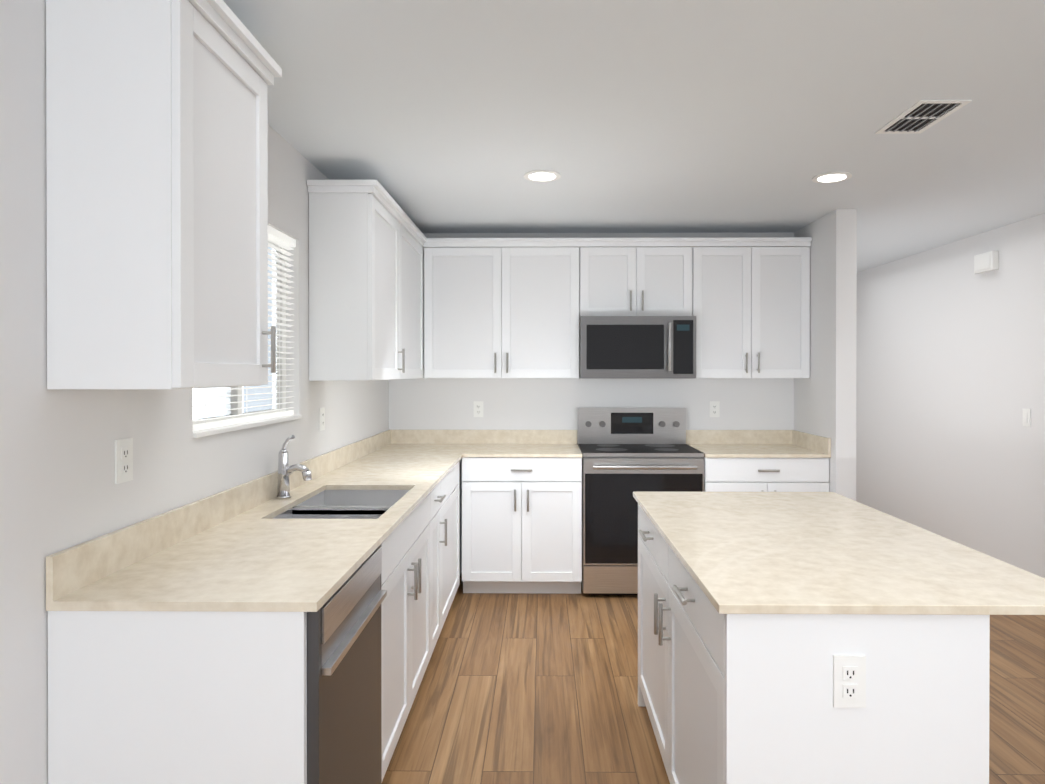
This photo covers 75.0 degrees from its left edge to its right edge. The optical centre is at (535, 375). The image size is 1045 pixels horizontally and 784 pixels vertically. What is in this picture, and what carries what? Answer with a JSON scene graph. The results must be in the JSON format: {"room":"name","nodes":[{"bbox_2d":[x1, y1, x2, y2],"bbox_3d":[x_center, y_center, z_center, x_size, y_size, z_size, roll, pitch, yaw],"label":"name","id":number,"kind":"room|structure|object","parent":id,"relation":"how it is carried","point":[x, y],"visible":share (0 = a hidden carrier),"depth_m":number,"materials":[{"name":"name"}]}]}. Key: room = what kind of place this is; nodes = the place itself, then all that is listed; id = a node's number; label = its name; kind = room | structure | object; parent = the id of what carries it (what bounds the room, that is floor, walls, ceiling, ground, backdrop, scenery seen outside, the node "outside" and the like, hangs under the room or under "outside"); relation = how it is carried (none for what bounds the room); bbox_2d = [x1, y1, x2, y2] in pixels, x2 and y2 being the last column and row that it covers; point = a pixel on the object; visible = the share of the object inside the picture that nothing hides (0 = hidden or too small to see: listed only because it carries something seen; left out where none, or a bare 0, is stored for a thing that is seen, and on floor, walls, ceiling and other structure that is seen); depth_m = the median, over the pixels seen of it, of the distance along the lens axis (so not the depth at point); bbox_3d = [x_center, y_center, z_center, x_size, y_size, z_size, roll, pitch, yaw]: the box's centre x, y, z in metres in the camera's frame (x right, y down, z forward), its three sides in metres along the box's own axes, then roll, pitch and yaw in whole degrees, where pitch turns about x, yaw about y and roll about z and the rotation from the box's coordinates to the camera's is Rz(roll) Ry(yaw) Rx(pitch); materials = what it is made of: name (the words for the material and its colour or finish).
{"room":"kitchen","nodes":[
{"label":"kitchen","id":0,"kind":"room"},
{"bbox_2d":[0,0,388,783],"bbox_3d":[-1.154,0.200,1.658,0.120,2.430,6.770,0,0,1],"label":"wall","id":1,"kind":"structure","parent":0,"point":[60,488],"depth_m":1.54,"materials":[{"name":"white paint"}]},
{"bbox_2d":[115,438,132,483],"bbox_3d":[-1.088,0.225,1.802,0.008,0.114,0.070,0,0,1],"label":"outlet","id":2,"kind":"object","parent":1,"relation":"attached to","point":[123,460],"visible":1,"depth_m":1.80,"materials":[{"name":"white plastic"}]},
{"bbox_2d":[46,0,281,388],"bbox_3d":[-0.920,-0.443,1.762,0.339,0.945,0.550,0,0,1],"label":"upper cabinet","id":3,"kind":"object","parent":1,"relation":"attached to","point":[157,180],"visible":1,"depth_m":1.52,"materials":[{"name":"white wood"}]},
{"bbox_2d":[193,241,285,423],"bbox_3d":[-1.168,-0.211,2.636,0.050,0.815,0.950,0,0,1],"label":"window","id":4,"kind":"structure","parent":1,"relation":"in","point":[198,409],"depth_m":2.93,"materials":[{"name":"white plastic"}]},
{"bbox_2d":[193,225,295,430],"bbox_3d":[-1.117,-0.219,2.635,0.040,0.795,0.938,0,0,1],"label":"window blinds","id":5,"kind":"object","parent":4,"relation":"attached to","point":[277,237],"visible":0.33,"depth_m":2.89,"materials":[{"name":"white plastic"}]},
{"bbox_2d":[193,415,301,437],"bbox_3d":[-1.107,0.188,2.637,0.072,0.016,0.948,0,0,1],"label":"window sill","id":6,"kind":"structure","parent":1,"relation":"attached to","point":[216,430],"depth_m":2.51,"materials":[{"name":"white"}]},
{"bbox_2d":[319,407,324,430],"bbox_3d":[-1.071,0.218,3.422,0.008,0.114,0.070,0,0,1],"label":"outlet","id":7,"kind":"object","parent":1,"relation":"attached to","point":[321,419],"visible":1,"depth_m":3.41,"materials":[{"name":"white plastic"}]},
{"bbox_2d":[307,184,402,380],"bbox_3d":[-0.920,-0.438,3.569,0.300,0.920,0.681,0,0,1],"label":"upper cabinet","id":8,"kind":"object","parent":1,"relation":"attached to","point":[367,239],"depth_m":3.23,"materials":[{"name":"white wood"}]},
{"bbox_2d":[403,216,426,378],"bbox_3d":[-0.914,-0.441,4.207,0.300,0.920,0.841,0,0,1],"label":"upper cabinet","id":9,"kind":"object","parent":1,"relation":"attached to","point":[413,253],"depth_m":4.28,"materials":[{"name":"white wood"}]},
{"bbox_2d":[389,233,793,443],"bbox_3d":[0.401,0.187,4.966,2.920,2.430,0.120,0,0,1],"label":"wall","id":10,"kind":"structure","parent":0,"point":[551,404],"depth_m":4.91,"materials":[{"name":"white paint"}]},
{"bbox_2d":[474,401,482,416],"bbox_3d":[-0.410,0.242,4.911,0.070,0.114,0.008,0,0,1],"label":"outlet","id":11,"kind":"object","parent":10,"relation":"attached to","point":[478,408],"visible":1,"depth_m":4.91,"materials":[{"name":"white plastic"}]},
{"bbox_2d":[423,241,590,377],"bbox_3d":[-0.195,-0.443,4.757,1.119,0.920,0.300,0,0,1],"label":"upper cabinet","id":12,"kind":"object","parent":10,"relation":"attached to","point":[506,307],"depth_m":4.61,"materials":[{"name":"white wood"}]},
{"bbox_2d":[591,241,694,315],"bbox_3d":[0.684,-0.651,4.747,0.761,0.503,0.300,0,0,1],"label":"upper cabinet","id":13,"kind":"object","parent":10,"relation":"attached to","point":[629,278],"depth_m":4.60,"materials":[{"name":"white wood"}]},
{"bbox_2d":[579,316,695,378],"bbox_3d":[0.683,-0.189,4.665,0.757,0.413,0.466,0,0,1],"label":"microwave","id":14,"kind":"object","parent":13,"relation":"attached to","point":[637,346],"visible":0.98,"depth_m":4.48,"materials":[{"name":"silver metal"}]},
{"bbox_2d":[710,401,719,416],"bbox_3d":[1.290,0.242,4.893,0.070,0.114,0.008,0,0,1],"label":"outlet","id":15,"kind":"object","parent":10,"relation":"attached to","point":[714,408],"visible":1,"depth_m":4.89,"materials":[{"name":"white plastic"}]},
{"bbox_2d":[695,241,810,377],"bbox_3d":[1.430,-0.443,4.740,0.852,0.920,0.300,0,0,1],"label":"upper cabinet","id":16,"kind":"object","parent":10,"relation":"attached to","point":[752,298],"depth_m":4.60,"materials":[{"name":"white wood"}]},
{"bbox_2d":[223,0,1044,272],"bbox_3d":[1.067,-1.073,3.664,4.520,0.100,10.840,0,0,1],"label":"ceiling","id":17,"kind":"structure","parent":0,"point":[637,116],"depth_m":2.60,"materials":[{"name":"white paint"}]},
{"bbox_2d":[524,170,560,181],"bbox_3d":[0.035,-1.018,3.475,0.190,0.007,0.190,0,0,1],"label":"recessed light","id":18,"kind":"object","parent":17,"relation":"in","point":[542,176],"visible":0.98,"depth_m":3.47,"materials":[{"name":"white plastic"}]},
{"bbox_2d":[812,172,851,182],"bbox_3d":[1.526,-1.018,3.500,0.190,0.007,0.190,0,0,1],"label":"recessed light","id":19,"kind":"object","parent":17,"relation":"in","point":[831,177],"visible":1,"depth_m":3.48,"materials":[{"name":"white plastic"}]},
{"bbox_2d":[875,100,971,133],"bbox_3d":[1.517,-1.015,2.680,0.190,0.006,0.340,0,0,1],"label":"ceiling vent","id":20,"kind":"object","parent":17,"relation":"in","point":[920,116],"visible":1,"depth_m":2.66,"materials":[{"name":"white plastic"}]},
{"bbox_2d":[382,572,1044,783],"bbox_3d":[1.067,1.457,3.675,4.520,0.100,10.840,0,0,1],"label":"floor","id":21,"kind":"structure","parent":0,"point":[528,688],"depth_m":2.95,"materials":[{"name":"brown wood"}]},
{"bbox_2d":[48,459,461,783],"bbox_3d":[-0.759,0.963,3.220,0.631,0.891,3.397,0,0,1],"label":"base cabinet","id":22,"kind":"object","parent":21,"relation":"on","point":[177,697],"visible":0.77,"depth_m":1.52,"materials":[{"name":"white wood"}]},
{"bbox_2d":[46,430,469,611],"bbox_3d":[-0.759,0.457,3.216,0.630,0.121,3.402,0,0,1],"label":"countertop","id":23,"kind":"structure","parent":22,"relation":"on","point":[238,548],"depth_m":1.94,"materials":[{"name":"stone"}]},
{"bbox_2d":[276,435,311,498],"bbox_3d":[-0.978,0.369,2.764,0.152,0.259,0.068,0,0,1],"label":"faucet","id":24,"kind":"object","parent":23,"relation":"on","point":[285,470],"visible":1,"depth_m":2.75,"materials":[{"name":"silver metal"}]},
{"bbox_2d":[272,490,409,518],"bbox_3d":[-0.752,0.622,2.736,0.430,0.204,0.730,0,0,1],"label":"sink","id":25,"kind":"object","parent":23,"relation":"in","point":[350,504],"visible":0.17,"depth_m":2.92,"materials":[{"name":"silver metal"}]},
{"bbox_2d":[307,544,386,783],"bbox_3d":[-0.753,0.971,1.843,0.577,0.887,0.600,0,0,1],"label":"dishwasher","id":26,"kind":"object","parent":21,"relation":"on","point":[344,742],"visible":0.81,"depth_m":1.76,"materials":[{"name":"silver metal"}]},
{"bbox_2d":[462,457,581,593],"bbox_3d":[-0.083,0.958,4.584,0.763,0.891,0.656,0,0,1],"label":"base cabinet","id":27,"kind":"object","parent":21,"relation":"on","point":[521,524],"visible":0.92,"depth_m":4.30,"materials":[{"name":"white wood"}]},
{"bbox_2d":[466,430,581,456],"bbox_3d":[-0.065,0.452,4.588,0.729,0.121,0.642,0,0,1],"label":"countertop","id":28,"kind":"structure","parent":27,"relation":"on","point":[483,443],"depth_m":4.89,"materials":[{"name":"stone"}]},
{"bbox_2d":[578,407,703,594],"bbox_3d":[0.684,0.816,4.554,0.764,1.175,0.695,0,0,1],"label":"range","id":29,"kind":"object","parent":21,"relation":"on","point":[627,452],"visible":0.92,"depth_m":4.27,"materials":[{"name":"silver metal"}]},
{"bbox_2d":[638,504,657,743],"bbox_3d":[0.725,0.966,2.532,0.580,0.892,0.764,0,0,1],"label":"base cabinet","id":30,"kind":"object","parent":21,"relation":"on","point":[647,532],"depth_m":2.65,"materials":[{"name":"white wood"}]},
{"bbox_2d":[633,492,1044,614],"bbox_3d":[0.842,0.511,2.208,0.860,0.021,1.430,0,0,1],"label":"countertop","id":31,"kind":"structure","parent":30,"relation":"on","point":[785,553],"depth_m":1.85,"materials":[{"name":"stone"}]},
{"bbox_2d":[703,457,828,491],"bbox_3d":[1.462,0.958,4.568,0.784,0.891,0.656,0,0,1],"label":"base cabinet","id":32,"kind":"object","parent":21,"relation":"on","point":[766,474],"visible":0.19,"depth_m":4.28,"materials":[{"name":"white wood"}]},
{"bbox_2d":[686,430,830,457],"bbox_3d":[1.462,0.452,4.577,0.784,0.121,0.632,0,0,1],"label":"countertop","id":33,"kind":"structure","parent":32,"relation":"on","point":[752,444],"depth_m":4.71,"materials":[{"name":"stone"}]},
{"bbox_2d":[658,531,989,783],"bbox_3d":[0.719,0.969,1.890,0.580,0.892,0.764,0,0,1],"label":"base cabinet","id":34,"kind":"object","parent":21,"relation":"on","point":[735,698],"depth_m":1.51,"materials":[{"name":"white wood"}]},
{"bbox_2d":[833,655,865,707],"bbox_3d":[0.695,0.676,1.503,0.070,0.114,0.008,0,0,1],"label":"outlet","id":35,"kind":"object","parent":34,"relation":"attached to","point":[849,681],"visible":1,"depth_m":1.50,"materials":[{"name":"white plastic"}]},
{"bbox_2d":[794,209,856,500],"bbox_3d":[1.940,0.180,6.575,0.125,2.430,4.770,0,0,1],"label":"wall","id":36,"kind":"structure","parent":0,"point":[825,399],"depth_m":4.23,"materials":[{"name":"white paint"}]},
{"bbox_2d":[856,213,1044,577],"bbox_3d":[3.267,0.192,3.646,0.120,2.430,10.840,0,0,1],"label":"wall","id":37,"kind":"structure","parent":0,"point":[950,366],"depth_m":5.16,"materials":[{"name":"white paint"}]},
{"bbox_2d":[974,251,998,273],"bbox_3d":[3.195,-0.803,4.823,0.050,0.130,0.200,0,0,1],"label":"door chime","id":38,"kind":"object","parent":37,"relation":"attached to","point":[986,262],"visible":1,"depth_m":4.78,"materials":[{"name":"white plastic"}]},
{"bbox_2d":[1023,409,1030,426],"bbox_3d":[3.210,0.274,4.447,0.011,0.114,0.070,0,0,1],"label":"light switch","id":39,"kind":"object","parent":37,"relation":"attached to","point":[1026,417],"visible":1,"depth_m":4.44,"materials":[{"name":"white plastic"}]}
]}

